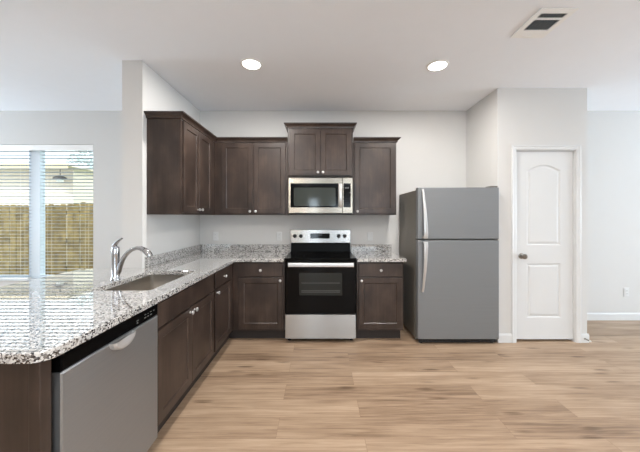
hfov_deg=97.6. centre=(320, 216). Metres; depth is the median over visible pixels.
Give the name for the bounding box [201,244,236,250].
backsplash
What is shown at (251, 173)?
upper cabinet
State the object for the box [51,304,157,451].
dishwasher
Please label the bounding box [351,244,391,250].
backsplash
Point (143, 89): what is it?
wall
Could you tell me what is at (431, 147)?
wall
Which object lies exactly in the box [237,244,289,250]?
backsplash
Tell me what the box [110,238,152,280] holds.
faucet
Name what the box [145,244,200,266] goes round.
backsplash
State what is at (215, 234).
outlet
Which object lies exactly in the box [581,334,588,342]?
baseboard
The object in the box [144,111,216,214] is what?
upper cabinet
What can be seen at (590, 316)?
baseboard
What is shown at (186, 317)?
base cabinet
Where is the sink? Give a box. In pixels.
[105,275,184,290]
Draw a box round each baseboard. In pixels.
[498,334,511,342]
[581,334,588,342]
[587,313,639,319]
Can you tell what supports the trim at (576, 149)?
attached to the wall at (519, 116)
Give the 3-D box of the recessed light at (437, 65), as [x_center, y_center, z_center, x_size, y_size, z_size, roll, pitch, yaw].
[1.073,-1.380,2.567,0.200,0.007,0.200,0,0,0]
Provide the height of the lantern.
0.484 m
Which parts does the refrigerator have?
handle, handle, fridge door, freezer door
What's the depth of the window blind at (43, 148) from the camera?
3.69 m
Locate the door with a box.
[516,151,573,338]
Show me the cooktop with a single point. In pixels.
(292, 255)
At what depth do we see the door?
3.04 m
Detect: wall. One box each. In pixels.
[0,111,639,312]
[122,60,199,267]
[466,93,490,186]
[491,88,586,341]
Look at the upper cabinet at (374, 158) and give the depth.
3.35 m
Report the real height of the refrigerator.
1.680 m
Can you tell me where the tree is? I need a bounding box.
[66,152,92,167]
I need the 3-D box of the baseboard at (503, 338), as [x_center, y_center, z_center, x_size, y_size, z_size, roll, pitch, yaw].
[1.980,1.308,3.010,0.146,0.094,0.012,0,0,0]
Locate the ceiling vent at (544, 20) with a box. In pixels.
[510,8,578,37]
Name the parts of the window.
sill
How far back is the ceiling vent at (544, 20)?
1.99 m
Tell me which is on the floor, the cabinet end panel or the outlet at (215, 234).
the cabinet end panel
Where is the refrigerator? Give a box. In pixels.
[399,186,498,342]
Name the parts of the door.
knob, raised panel, raised panel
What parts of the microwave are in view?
handle, control panel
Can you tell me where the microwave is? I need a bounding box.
[288,178,352,214]
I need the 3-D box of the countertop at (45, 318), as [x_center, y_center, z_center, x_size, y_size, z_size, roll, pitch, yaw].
[-1.236,0.428,2.296,1.687,0.128,2.733,0,0,0]
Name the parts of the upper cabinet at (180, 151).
panel, crown moulding, door, door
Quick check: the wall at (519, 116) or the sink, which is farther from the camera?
the wall at (519, 116)
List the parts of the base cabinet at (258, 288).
drawer, door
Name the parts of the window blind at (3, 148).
rail, ladder cord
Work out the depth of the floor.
2.11 m
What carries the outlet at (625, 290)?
attached to the wall at (431, 147)
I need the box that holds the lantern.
[52,169,66,181]
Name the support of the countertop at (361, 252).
on the base cabinet at (379, 285)
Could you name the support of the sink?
in the countertop at (45, 318)
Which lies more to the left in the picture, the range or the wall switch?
the range
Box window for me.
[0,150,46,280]
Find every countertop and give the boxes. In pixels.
[0,244,289,363]
[351,244,405,261]
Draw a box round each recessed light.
[240,58,262,69]
[426,59,448,71]
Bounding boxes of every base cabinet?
[148,274,213,431]
[206,264,231,367]
[229,261,284,337]
[356,261,402,337]
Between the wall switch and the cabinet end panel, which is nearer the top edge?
the wall switch
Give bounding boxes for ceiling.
[0,0,639,110]
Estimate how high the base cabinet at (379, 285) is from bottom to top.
0.861 m
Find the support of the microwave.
attached to the upper cabinet at (315, 149)
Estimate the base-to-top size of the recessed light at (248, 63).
0.007 m
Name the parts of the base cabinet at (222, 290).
door, drawer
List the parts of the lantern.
lamp shade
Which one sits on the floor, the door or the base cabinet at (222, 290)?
the base cabinet at (222, 290)
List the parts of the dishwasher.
control panel, handle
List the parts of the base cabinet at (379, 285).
drawer, door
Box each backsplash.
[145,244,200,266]
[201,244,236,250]
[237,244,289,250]
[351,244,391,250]
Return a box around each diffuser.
[243,60,259,68]
[429,62,446,69]
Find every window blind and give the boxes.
[0,145,32,278]
[33,145,92,277]
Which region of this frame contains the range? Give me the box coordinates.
[285,230,355,339]
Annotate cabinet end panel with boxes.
[0,359,50,451]
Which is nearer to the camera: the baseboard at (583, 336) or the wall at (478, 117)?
the baseboard at (583, 336)
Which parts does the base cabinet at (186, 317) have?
door, door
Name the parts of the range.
storage drawer, oven door, control panel, handle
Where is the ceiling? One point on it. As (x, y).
(56, 55)
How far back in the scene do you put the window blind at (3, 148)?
3.69 m
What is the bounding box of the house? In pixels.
[0,163,92,205]
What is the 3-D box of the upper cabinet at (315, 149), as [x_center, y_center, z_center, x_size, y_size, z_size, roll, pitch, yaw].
[-0.001,-0.796,3.487,0.870,0.633,0.354,0,0,0]
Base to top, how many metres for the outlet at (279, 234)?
0.115 m
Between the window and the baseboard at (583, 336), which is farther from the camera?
the window
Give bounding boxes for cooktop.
[285,252,355,259]
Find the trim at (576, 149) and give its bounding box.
[511,145,580,342]
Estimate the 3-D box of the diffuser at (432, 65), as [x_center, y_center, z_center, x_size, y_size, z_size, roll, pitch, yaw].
[1.073,-1.381,2.567,0.153,0.004,0.153,0,0,31]
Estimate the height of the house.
3.130 m
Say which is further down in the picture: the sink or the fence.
the sink
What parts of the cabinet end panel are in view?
panel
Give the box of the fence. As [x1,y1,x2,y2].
[0,202,92,274]
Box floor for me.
[147,320,639,451]
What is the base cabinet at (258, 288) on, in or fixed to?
on the floor
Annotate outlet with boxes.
[213,232,217,240]
[277,232,281,240]
[623,288,628,296]
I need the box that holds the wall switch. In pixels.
[367,232,372,240]
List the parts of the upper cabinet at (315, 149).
door, crown moulding, door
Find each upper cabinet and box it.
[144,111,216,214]
[215,137,288,214]
[284,122,356,177]
[352,137,400,214]
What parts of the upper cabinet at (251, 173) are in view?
door, crown moulding, door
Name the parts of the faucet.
lever, spout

